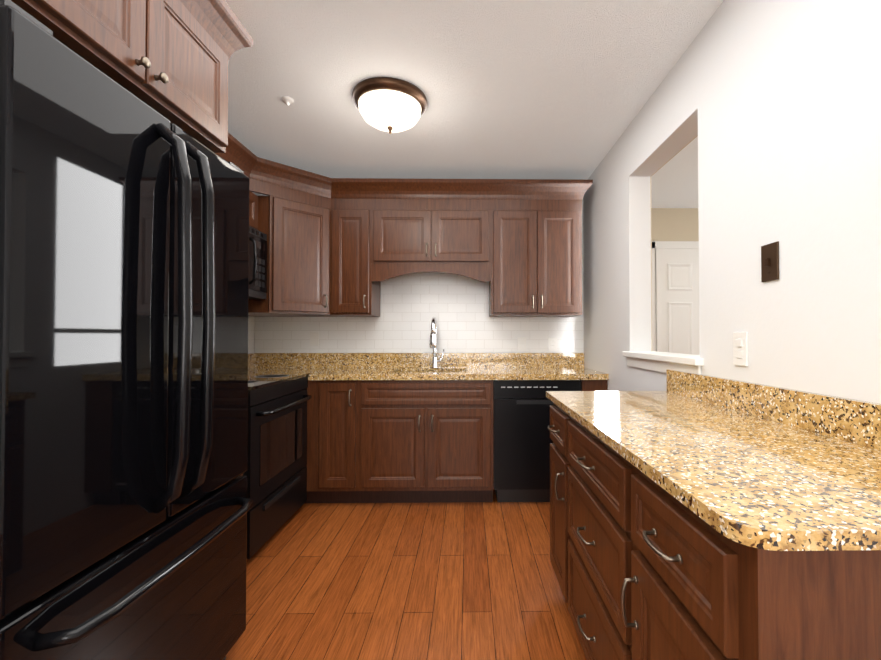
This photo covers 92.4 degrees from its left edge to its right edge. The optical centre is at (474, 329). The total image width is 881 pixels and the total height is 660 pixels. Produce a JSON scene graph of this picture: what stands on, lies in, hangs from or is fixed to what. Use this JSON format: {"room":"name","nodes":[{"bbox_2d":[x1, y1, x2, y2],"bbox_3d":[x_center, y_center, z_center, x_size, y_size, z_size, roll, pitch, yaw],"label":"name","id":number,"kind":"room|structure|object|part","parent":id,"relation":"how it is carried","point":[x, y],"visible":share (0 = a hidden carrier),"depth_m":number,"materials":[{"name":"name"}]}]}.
{"room":"kitchen","nodes":[
{"label":"kitchen","id":0,"kind":"room"},
{"bbox_2d":[225,489,585,659],"bbox_3d":[0.698,1.212,0.819,5.210,0.060,6.860,0,-1,-1],"label":"floor","id":1,"kind":"structure","parent":0,"point":[412,581],"depth_m":1.96,"materials":[{"name":"brown wood"}]},
{"bbox_2d":[0,0,252,659],"bbox_3d":[-1.254,0.261,1.149,1.016,1.852,0.834,0,-1,-1],"label":"fridge","id":2,"kind":"object","parent":1,"relation":"on","point":[181,149],"depth_m":0.97,"materials":[{"name":"black metal"}]},
{"bbox_3d":[-0.886,0.262,1.154,0.100,1.680,0.830,0,-1,-1],"label":"fridge door","id":3,"kind":"part","parent":2,"relation":"part of","materials":[{"name":"black metal"}]},
{"bbox_2d":[243,373,311,558],"bbox_3d":[-1.423,0.671,2.493,0.718,1.070,0.758,0,-1,-1],"label":"stove","id":4,"kind":"object","parent":1,"relation":"on","point":[275,473],"visible":0.38,"depth_m":2.40,"materials":[{"name":"black metal"}]},
{"bbox_2d":[305,380,606,502],"bbox_3d":[-0.452,0.782,3.161,2.734,0.868,0.656,0,-1,-1],"label":"base cabinet","id":5,"kind":"object","parent":1,"relation":"on","point":[399,441],"visible":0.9,"depth_m":2.88,"materials":[{"name":"brown wood"}]},
{"bbox_2d":[248,353,608,379],"bbox_3d":[-0.452,0.266,3.186,2.734,0.160,0.634,0,-1,-1],"label":"countertop","id":6,"kind":"structure","parent":5,"relation":"on","point":[451,366],"depth_m":3.46,"materials":[{"name":"stone"}]},
{"bbox_2d":[429,317,443,367],"bbox_3d":[-0.300,0.103,3.362,0.110,0.410,0.227,0,-1,-1],"label":"faucet","id":7,"kind":"object","parent":6,"relation":"on","point":[433,340],"visible":1,"depth_m":3.37,"materials":[{"name":"silver metal"}]},
{"bbox_2d":[493,380,580,501],"bbox_3d":[0.430,0.783,3.188,0.606,0.866,0.587,0,-1,-1],"label":"dishwasher","id":8,"kind":"object","parent":1,"relation":"on","point":[522,440],"visible":0.73,"depth_m":2.90,"materials":[{"name":"black metal"}]},
{"bbox_2d":[548,403,559,585],"bbox_3d":[0.642,0.755,1.790,0.586,0.882,0.350,0,-1,-1],"label":"base cabinet","id":9,"kind":"object","parent":1,"relation":"on","point":[554,427],"depth_m":1.84,"materials":[{"name":"brown wood"}]},
{"bbox_2d":[546,369,880,550],"bbox_3d":[0.645,0.240,1.279,0.597,0.128,1.427,0,-1,-1],"label":"countertop","id":10,"kind":"structure","parent":9,"relation":"on","point":[762,466],"depth_m":0.94,"materials":[{"name":"stone"}]},
{"bbox_2d":[560,408,619,659],"bbox_3d":[0.649,0.748,1.305,0.586,0.882,0.620,0,-1,-1],"label":"base cabinet","id":11,"kind":"object","parent":1,"relation":"on","point":[589,468],"depth_m":1.30,"materials":[{"name":"brown wood"}]},
{"bbox_2d":[620,455,880,659],"bbox_3d":[0.657,0.740,0.784,0.586,0.882,0.422,0,-1,-1],"label":"base cabinet","id":12,"kind":"object","parent":1,"relation":"on","point":[644,566],"depth_m":0.62,"materials":[{"name":"brown wood"}]},
{"bbox_2d":[254,193,583,352],"bbox_3d":[-0.453,0.001,3.560,2.990,2.440,0.100,0,-1,-1],"label":"wall","id":13,"kind":"structure","parent":0,"point":[257,194],"depth_m":3.53,"materials":[{"name":"white paint"}]},
{"bbox_2d":[11,0,238,159],"bbox_3d":[-1.347,-0.913,1.169,0.870,0.480,0.830,0,-1,-1],"label":"upper cabinet","id":14,"kind":"object","parent":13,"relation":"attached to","point":[174,56],"depth_m":1.26,"materials":[{"name":"brown wood"}]},
{"bbox_2d":[225,160,262,231],"bbox_3d":[-1.632,-0.859,2.504,0.340,0.380,0.742,0,-1,-1],"label":"upper cabinet","id":15,"kind":"object","parent":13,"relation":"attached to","point":[255,181],"depth_m":2.80,"materials":[{"name":"brown wood"}]},
{"bbox_2d":[249,226,266,298],"bbox_3d":[-1.581,-0.435,2.497,0.438,0.442,0.736,0,-1,-1],"label":"microwave","id":16,"kind":"object","parent":15,"relation":"attached to","point":[257,264],"visible":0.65,"depth_m":2.74,"materials":[{"name":"black"}]},
{"bbox_2d":[248,316,255,352],"bbox_3d":[-1.806,-0.030,2.513,0.008,0.408,1.890,0,-1,-1],"label":"tile backsplash","id":17,"kind":"structure","parent":13,"relation":"attached to","point":[251,320],"depth_m":3.43,"materials":[{"name":"white tile"}]},
{"bbox_2d":[263,172,318,315],"bbox_3d":[-1.248,-0.579,3.029,0.324,0.925,0.324,0,-1,-1],"label":"upper cabinet","id":18,"kind":"object","parent":13,"relation":"attached to","point":[291,205],"depth_m":2.96,"materials":[{"name":"brown wood"}]},
{"bbox_2d":[248,180,334,316],"bbox_3d":[-1.450,-0.577,3.186,0.724,0.925,0.616,0,-1,-1],"label":"upper cabinet","id":19,"kind":"object","parent":13,"relation":"attached to","point":[255,309],"depth_m":3.13,"materials":[{"name":"brown wood"}]},
{"bbox_2d":[331,188,382,316],"bbox_3d":[-0.935,-0.575,3.331,0.310,0.925,0.340,0,-1,-1],"label":"upper cabinet","id":20,"kind":"object","parent":13,"relation":"attached to","point":[340,247],"depth_m":3.17,"materials":[{"name":"brown wood"}]},
{"bbox_2d":[256,272,583,352],"bbox_3d":[-0.457,-0.166,3.507,2.735,0.708,0.006,0,-1,-1],"label":"tile backsplash","id":21,"kind":"structure","parent":13,"relation":"attached to","point":[456,306],"depth_m":3.50,"materials":[{"name":"white tile"}]},
{"bbox_2d":[310,331,318,345],"bbox_3d":[-1.327,0.070,3.484,0.072,0.116,0.008,0,-1,-1],"label":"electrical outlet","id":22,"kind":"object","parent":21,"relation":"attached to","point":[314,338],"visible":1,"depth_m":3.48,"materials":[{"name":"white plastic"}]},
{"bbox_2d":[517,338,525,350],"bbox_3d":[0.393,0.121,3.509,0.072,0.116,0.008,0,-1,-1],"label":"electrical outlet","id":23,"kind":"object","parent":21,"relation":"attached to","point":[521,344],"visible":1,"depth_m":3.51,"materials":[{"name":"white plastic"}]},
{"bbox_2d":[549,338,556,350],"bbox_3d":[0.653,0.121,3.512,0.072,0.116,0.008,0,-1,-1],"label":"electrical outlet","id":24,"kind":"object","parent":21,"relation":"attached to","point":[552,344],"visible":1,"depth_m":3.51,"materials":[{"name":"white plastic"}]},
{"bbox_2d":[371,188,494,271],"bbox_3d":[-0.329,-0.769,3.343,0.903,0.535,0.340,0,-1,-1],"label":"upper cabinet","id":25,"kind":"object","parent":13,"relation":"attached to","point":[413,229],"depth_m":3.18,"materials":[{"name":"brown wood"}]},
{"bbox_2d":[487,188,584,316],"bbox_3d":[0.469,-0.574,3.352,0.693,0.925,0.340,0,-1,-1],"label":"upper cabinet","id":26,"kind":"object","parent":13,"relation":"attached to","point":[536,271],"depth_m":3.19,"materials":[{"name":"brown wood"}]},
{"bbox_2d":[225,0,722,207],"bbox_3d":[0.698,-1.273,0.855,5.210,0.030,6.860,0,-1,-1],"label":"ceiling","id":27,"kind":"structure","parent":0,"point":[538,89],"depth_m":2.09,"materials":[{"name":"white paint"}]},
{"bbox_2d":[282,96,293,105],"bbox_3d":[-1.002,-1.220,2.259,0.060,0.034,0.060,0,-1,-1],"label":"ceiling detector","id":28,"kind":"object","parent":27,"relation":"attached to","point":[287,100],"visible":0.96,"depth_m":2.25,"materials":[{"name":"white plastic"}]},
{"bbox_2d":[352,77,426,133],"bbox_3d":[-0.452,-1.143,2.256,0.396,0.188,0.396,0,-1,-1],"label":"ceiling light","id":29,"kind":"object","parent":27,"relation":"attached to","point":[390,105],"visible":1,"depth_m":2.15,"materials":[{"name":"white glass"}]},
{"bbox_2d":[650,135,697,350],"bbox_3d":[1.085,-0.038,0.843,0.005,2.440,6.620,0,-1,-1],"label":"wall","id":30,"kind":"structure","parent":0,"point":[651,249],"depth_m":2.52,"materials":[{"name":"beige paint"}]},
{"bbox_2d":[651,208,698,240],"bbox_3d":[2.143,0.011,4.229,2.220,2.440,0.120,0,-1,-1],"label":"wall","id":31,"kind":"structure","parent":0,"point":[674,224],"depth_m":4.18,"materials":[{"name":"beige paint"}]},
{"bbox_2d":[652,241,699,354],"bbox_3d":[2.189,0.177,4.129,0.960,2.105,0.065,0,-1,-1],"label":"hall door","id":32,"kind":"structure","parent":31,"relation":"in","point":[675,296],"depth_m":4.13,"materials":[{"name":"white wood"}]},
{"bbox_2d":[583,0,880,403],"bbox_3d":[1.022,-0.042,0.532,0.130,2.440,6.000,0,-1,-1],"label":"wall","id":33,"kind":"structure","parent":0,"point":[774,106],"depth_m":1.37,"materials":[{"name":"white paint"}]},
{"bbox_2d":[622,351,703,373],"bbox_3d":[0.996,0.167,2.139,0.195,0.088,0.820,0,-1,-1],"label":"sill","id":34,"kind":"structure","parent":33,"relation":"attached to","point":[662,362],"depth_m":2.07,"materials":[{"name":"white wood"}]},
{"bbox_2d":[733,332,747,365],"bbox_3d":[0.938,0.067,1.489,0.009,0.118,0.072,0,-1,-1],"label":"electrical outlet","id":35,"kind":"object","parent":33,"relation":"attached to","point":[740,348],"visible":1,"depth_m":1.48,"materials":[{"name":"white plastic"}]},
{"bbox_2d":[761,241,778,281],"bbox_3d":[0.937,-0.216,1.343,0.016,0.118,0.072,0,-1,-1],"label":"light switch","id":36,"kind":"object","parent":33,"relation":"attached to","point":[770,262],"visible":1,"depth_m":1.34,"materials":[{"name":"brown"}]}
]}

